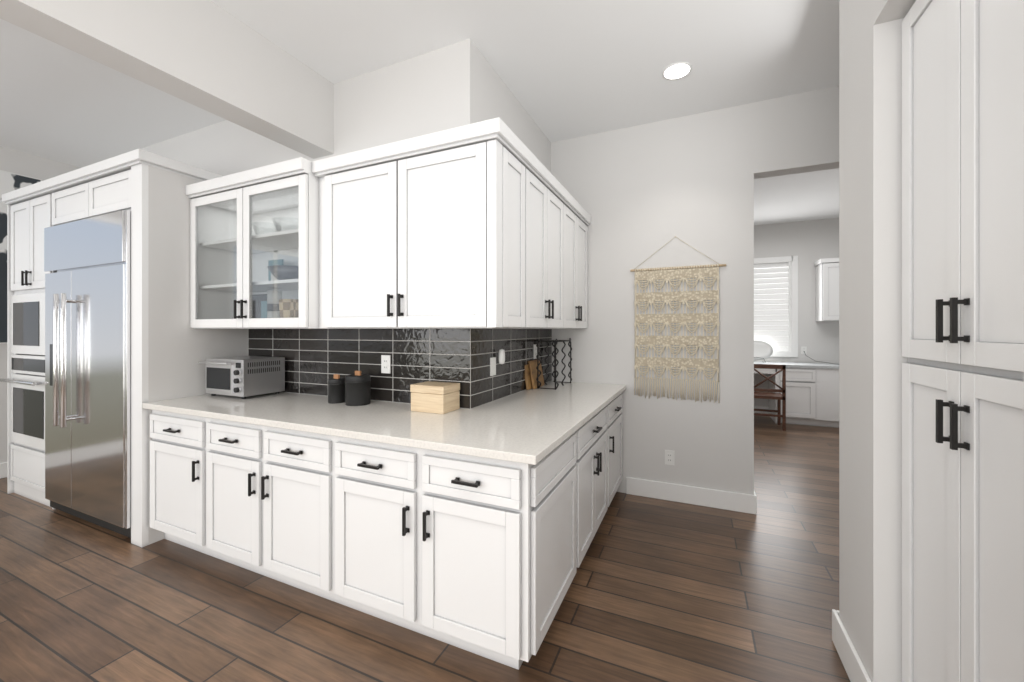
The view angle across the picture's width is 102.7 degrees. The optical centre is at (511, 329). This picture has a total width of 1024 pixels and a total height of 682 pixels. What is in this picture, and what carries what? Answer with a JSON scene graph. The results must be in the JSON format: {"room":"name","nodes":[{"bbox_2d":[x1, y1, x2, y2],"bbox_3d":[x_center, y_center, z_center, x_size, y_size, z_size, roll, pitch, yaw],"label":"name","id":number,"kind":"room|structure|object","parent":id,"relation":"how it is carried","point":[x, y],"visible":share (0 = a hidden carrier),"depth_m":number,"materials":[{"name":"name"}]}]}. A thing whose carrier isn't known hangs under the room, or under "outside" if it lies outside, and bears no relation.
{"room":"kitchen","nodes":[
{"label":"kitchen","id":0,"kind":"room"},
{"bbox_2d":[252,217,298,317],"bbox_3d":[-1.701,-0.380,2.856,0.825,0.702,0.310,0,0,24],"label":"dishes","id":1,"kind":"object","parent":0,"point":[273,293],"depth_m":2.78,"materials":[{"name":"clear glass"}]},
{"bbox_2d":[0,0,838,224],"bbox_3d":[-0.555,-1.765,2.692,8.850,0.120,11.250,0,0,24],"label":"ceiling","id":2,"kind":"structure","parent":0,"point":[566,69],"depth_m":2.61,"materials":[{"name":"white paint"}]},
{"bbox_2d":[0,0,333,158],"bbox_3d":[-2.416,-1.462,0.448,0.195,0.485,5.330,0,0,24],"label":"ceiling beam","id":3,"kind":"structure","parent":2,"relation":"attached to","point":[210,56],"depth_m":2.10,"materials":[{"name":"white paint"}]},
{"bbox_2d":[662,62,691,79],"bbox_3d":[1.085,-1.702,2.695,0.183,0.005,0.183,0,0,18],"label":"recessed light","id":4,"kind":"object","parent":2,"relation":"in","point":[677,71],"visible":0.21,"depth_m":2.68,"materials":[{"name":"white plastic"}]},
{"bbox_2d":[0,415,849,681],"bbox_3d":[-0.555,1.425,2.692,8.850,0.100,11.250,0,0,24],"label":"floor","id":5,"kind":"structure","parent":0,"point":[660,590],"depth_m":2.02,"materials":[{"name":"brown wood"}]},
{"bbox_2d":[7,433,151,508],"bbox_3d":[-3.744,1.159,3.598,0.750,0.430,0.668,0,0,24],"label":"base cabinet","id":6,"kind":"object","parent":5,"relation":"on","point":[25,464],"depth_m":3.26,"materials":[{"name":"white wood"}]},
{"bbox_2d":[10,297,157,448],"bbox_3d":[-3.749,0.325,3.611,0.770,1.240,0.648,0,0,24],"label":"tall cabinet","id":7,"kind":"object","parent":5,"relation":"on","point":[144,312],"depth_m":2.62,"materials":[{"name":"white wood"}]},
{"bbox_2d":[0,293,44,450],"bbox_3d":[-3.879,0.323,3.299,0.664,1.225,0.168,0,0,24],"label":"wall oven stack","id":8,"kind":"object","parent":7,"relation":"in","point":[26,380],"visible":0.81,"depth_m":3.28,"materials":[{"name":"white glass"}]},
{"bbox_2d":[44,210,130,537],"bbox_3d":[-2.875,0.302,3.142,1.162,2.145,0.771,0,0,24],"label":"refrigerator","id":9,"kind":"object","parent":5,"relation":"on","point":[87,262],"visible":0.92,"depth_m":2.82,"materials":[{"name":"silver metal"}]},
{"bbox_2d":[150,409,201,551],"bbox_3d":[-1.923,0.935,2.790,0.592,0.879,0.647,0,0,24],"label":"base cabinet","id":10,"kind":"object","parent":5,"relation":"on","point":[176,442],"depth_m":2.50,"materials":[{"name":"white wood"}]},
{"bbox_2d":[202,417,329,599],"bbox_3d":[-1.191,0.935,2.461,1.013,0.879,0.647,0,0,24],"label":"base cabinet","id":11,"kind":"object","parent":5,"relation":"on","point":[266,492],"depth_m":2.15,"materials":[{"name":"white wood"}]},
{"bbox_2d":[330,429,581,669],"bbox_3d":[-0.262,0.935,2.044,1.023,0.879,0.647,0,0,24],"label":"base cabinet","id":12,"kind":"object","parent":5,"relation":"on","point":[473,530],"depth_m":1.73,"materials":[{"name":"white wood"}]},
{"bbox_2d":[142,381,625,464],"bbox_3d":[-0.687,0.478,3.019,2.658,0.034,2.138,0,0,24],"label":"countertop","id":13,"kind":"structure","parent":12,"relation":"on","point":[524,427],"depth_m":2.16,"materials":[{"name":"white stone"}]},
{"bbox_2d":[198,356,284,398],"bbox_3d":[-1.909,0.329,2.898,0.412,0.262,0.354,0,0,24],"label":"toaster oven","id":14,"kind":"object","parent":13,"relation":"on","point":[243,377],"visible":1,"depth_m":2.79,"materials":[{"name":"silver metal"}]},
{"bbox_2d":[328,374,344,403],"bbox_3d":[-1.118,0.371,2.611,0.103,0.178,0.103,0,0,24],"label":"canister","id":15,"kind":"object","parent":13,"relation":"on","point":[336,388],"visible":0.96,"depth_m":2.57,"materials":[{"name":"black ceramic"}]},
{"bbox_2d":[345,371,370,405],"bbox_3d":[-0.959,0.357,2.550,0.152,0.206,0.152,0,0,24],"label":"canister","id":16,"kind":"object","parent":13,"relation":"on","point":[357,388],"visible":1,"depth_m":2.49,"materials":[{"name":"black ceramic"}]},
{"bbox_2d":[410,381,459,413],"bbox_3d":[-0.441,0.385,2.361,0.224,0.150,0.174,0,0,24],"label":"wooden box","id":17,"kind":"object","parent":13,"relation":"on","point":[436,397],"visible":1,"depth_m":2.29,"materials":[{"name":"brown wood"}]},
{"bbox_2d":[525,360,544,389],"bbox_3d":[0.167,0.296,3.272,0.094,0.328,0.300,0,0,24],"label":"cutting boards","id":18,"kind":"object","parent":13,"relation":"on","point":[530,375],"visible":0.58,"depth_m":3.20,"materials":[{"name":"brown wood"}]},
{"bbox_2d":[536,338,571,389],"bbox_3d":[0.356,0.263,3.384,0.157,0.394,0.474,0,0,24],"label":"wine rack","id":19,"kind":"object","parent":13,"relation":"on","point":[555,341],"visible":1,"depth_m":3.32,"materials":[{"name":"grey metal"}]},
{"bbox_2d":[582,405,609,559],"bbox_3d":[0.204,0.935,2.609,0.636,0.879,0.895,0,0,24],"label":"base cabinet","id":20,"kind":"object","parent":5,"relation":"on","point":[596,431],"depth_m":2.50,"materials":[{"name":"white wood"}]},
{"bbox_2d":[610,393,621,503],"bbox_3d":[0.516,0.935,3.304,0.636,0.879,0.629,0,0,24],"label":"base cabinet","id":21,"kind":"object","parent":5,"relation":"on","point":[616,405],"depth_m":3.19,"materials":[{"name":"white wood"}]},
{"bbox_2d":[754,364,785,430],"bbox_3d":[3.622,0.925,5.852,0.420,0.900,0.401,0,0,24],"label":"dining chair","id":22,"kind":"object","parent":5,"relation":"on","point":[767,394],"visible":0.65,"depth_m":5.67,"materials":[{"name":"brown wood"}]},
{"bbox_2d":[754,361,838,427],"bbox_3d":[3.777,0.940,5.587,2.980,0.870,2.082,0,0,24],"label":"kitchen counter","id":23,"kind":"object","parent":5,"relation":"on","point":[812,394],"visible":0.33,"depth_m":5.86,"materials":[{"name":"white laminate"}]},
{"bbox_2d":[754,340,772,362],"bbox_3d":[3.868,0.335,6.497,0.464,0.342,0.182,0,0,24],"label":"platter","id":24,"kind":"object","parent":23,"relation":"on","point":[763,350],"visible":0.67,"depth_m":6.46,"materials":[{"name":"white ceramic"}]},
{"bbox_2d":[902,0,1023,681],"bbox_3d":[1.431,0.158,0.961,0.617,2.435,0.710,0,0,24],"label":"pantry cabinet","id":25,"kind":"object","parent":5,"relation":"on","point":[963,340],"visible":1,"depth_m":1.06,"materials":[{"name":"white wood"}]},
{"bbox_2d":[0,0,915,681],"bbox_3d":[-0.555,-0.165,2.692,8.850,3.080,11.250,0,0,24],"label":"wall","id":26,"kind":"structure","parent":0,"point":[642,194],"depth_m":2.99,"materials":[{"name":"white paint"}]},
{"bbox_2d":[0,462,6,478],"bbox_3d":[-5.589,1.305,1.900,0.015,0.140,5.280,0,0,24],"label":"baseboard","id":27,"kind":"structure","parent":26,"relation":"attached to","point":[3,466],"depth_m":3.81,"materials":[{"name":"white wood"}]},
{"bbox_2d":[0,170,41,343],"bbox_3d":[-4.728,-0.675,3.784,0.039,1.600,0.520,0,0,24],"label":"canvas","id":28,"kind":"object","parent":26,"relation":"attached to","point":[10,181],"visible":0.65,"depth_m":3.79,"materials":[{"name":"paint"}]},
{"bbox_2d":[6,181,157,300],"bbox_3d":[-3.744,-0.712,3.598,0.750,0.834,0.668,0,0,24],"label":"upper cabinet","id":29,"kind":"object","parent":26,"relation":"attached to","point":[26,208],"depth_m":3.26,"materials":[{"name":"white wood"}]},
{"bbox_2d":[46,165,189,244],"bbox_3d":[-3.095,-0.958,3.306,0.634,0.344,0.668,0,0,24],"label":"upper cabinet","id":30,"kind":"object","parent":26,"relation":"attached to","point":[68,195],"depth_m":2.96,"materials":[{"name":"white wood"}]},
{"bbox_2d":[90,153,217,236],"bbox_3d":[-2.610,-0.958,3.088,0.642,0.344,0.668,0,0,24],"label":"upper cabinet","id":31,"kind":"object","parent":26,"relation":"attached to","point":[153,191],"depth_m":2.71,"materials":[{"name":"white wood"}]},
{"bbox_2d":[381,355,390,373],"bbox_3d":[-0.811,0.220,2.634,0.072,0.116,0.008,0,0,24],"label":"outlet","id":32,"kind":"object","parent":26,"relation":"attached to","point":[385,363],"visible":1,"depth_m":2.63,"materials":[{"name":"white plastic"}]},
{"bbox_2d":[301,117,528,328],"bbox_3d":[-0.563,-0.500,2.333,1.214,0.980,0.410,0,0,24],"label":"upper cabinet","id":33,"kind":"object","parent":26,"relation":"attached to","point":[484,224],"depth_m":2.16,"materials":[{"name":"white wood"}]},
{"bbox_2d":[490,357,495,375],"bbox_3d":[-0.121,0.235,2.639,0.009,0.116,0.072,0,0,24],"label":"outlet","id":34,"kind":"object","parent":26,"relation":"attached to","point":[493,366],"visible":1,"depth_m":2.63,"materials":[{"name":"white plastic"}]},
{"bbox_2d":[499,349,504,363],"bbox_3d":[-0.067,0.175,2.686,0.042,0.100,0.052,0,0,24],"label":"plug-in air freshener","id":35,"kind":"object","parent":34,"relation":"attached to","point":[501,356],"visible":1,"depth_m":2.67,"materials":[{"name":"white plastic"}]},
{"bbox_2d":[534,344,536,358],"bbox_3d":[0.193,0.175,3.337,0.008,0.116,0.072,0,0,24],"label":"outlet","id":36,"kind":"object","parent":26,"relation":"attached to","point":[535,350],"visible":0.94,"depth_m":3.32,"materials":[{"name":"white plastic"}]},
{"bbox_2d":[529,153,568,328],"bbox_3d":[0.068,-0.500,2.670,0.339,0.980,0.835,0,0,24],"label":"upper cabinet","id":37,"kind":"object","parent":26,"relation":"attached to","point":[548,199],"depth_m":2.60,"materials":[{"name":"white wood"}]},
{"bbox_2d":[569,193,588,328],"bbox_3d":[0.350,-0.500,3.297,0.339,0.980,0.778,0,0,24],"label":"upper cabinet","id":38,"kind":"object","parent":26,"relation":"attached to","point":[578,219],"depth_m":3.27,"materials":[{"name":"white wood"}]},
{"bbox_2d":[665,450,673,464],"bbox_3d":[1.272,1.030,3.307,0.072,0.116,0.008,0,0,24],"label":"outlet","id":39,"kind":"object","parent":26,"relation":"attached to","point":[669,457],"visible":1,"depth_m":3.31,"materials":[{"name":"white plastic"}]},
{"bbox_2d":[630,236,725,402],"bbox_3d":[1.315,-0.094,3.280,0.710,1.318,0.025,0,0,24],"label":"macrame wall hanging","id":40,"kind":"object","parent":26,"relation":"attached to","point":[683,274],"depth_m":3.27,"materials":[{"name":"beige fabric"}]},
{"bbox_2d":[626,477,756,513],"bbox_3d":[1.393,1.305,3.251,0.946,0.140,0.019,0,0,24],"label":"baseboard","id":41,"kind":"structure","parent":26,"relation":"attached to","point":[733,501],"depth_m":3.22,"materials":[{"name":"white wood"}]},
{"bbox_2d":[754,406,768,413],"bbox_3d":[3.874,1.305,6.695,3.750,0.140,0.015,0,0,24],"label":"baseboard","id":42,"kind":"structure","parent":26,"relation":"attached to","point":[755,407],"depth_m":6.62,"materials":[{"name":"white"}]},
{"bbox_2d":[754,256,797,356],"bbox_3d":[4.092,-0.370,6.666,0.910,1.590,0.170,0,0,24],"label":"window","id":43,"kind":"structure","parent":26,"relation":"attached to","point":[776,306],"depth_m":6.56,"materials":[{"name":"white"}]},
{"bbox_2d":[801,346,806,353],"bbox_3d":[4.556,0.315,6.393,0.072,0.116,0.008,0,0,24],"label":"outlet","id":44,"kind":"object","parent":26,"relation":"attached to","point":[803,349],"visible":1,"depth_m":6.39,"materials":[{"name":"white plastic"}]},
{"bbox_2d":[814,258,838,320],"bbox_3d":[5.047,-0.590,5.973,0.980,0.910,0.368,0,0,24],"label":"upper cabinet","id":45,"kind":"object","parent":26,"relation":"attached to","point":[827,289],"visible":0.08,"depth_m":5.98,"materials":[{"name":"white wood"}]},
{"bbox_2d":[832,609,871,681],"bbox_3d":[1.341,1.305,1.624,0.017,0.140,0.416,0,0,24],"label":"baseboard","id":46,"kind":"structure","parent":26,"relation":"attached to","point":[854,667],"depth_m":1.64,"materials":[{"name":"white wood"}]},
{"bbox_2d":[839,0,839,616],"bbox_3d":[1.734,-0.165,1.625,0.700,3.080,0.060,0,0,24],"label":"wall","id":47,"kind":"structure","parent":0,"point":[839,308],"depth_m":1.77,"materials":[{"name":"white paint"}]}
]}

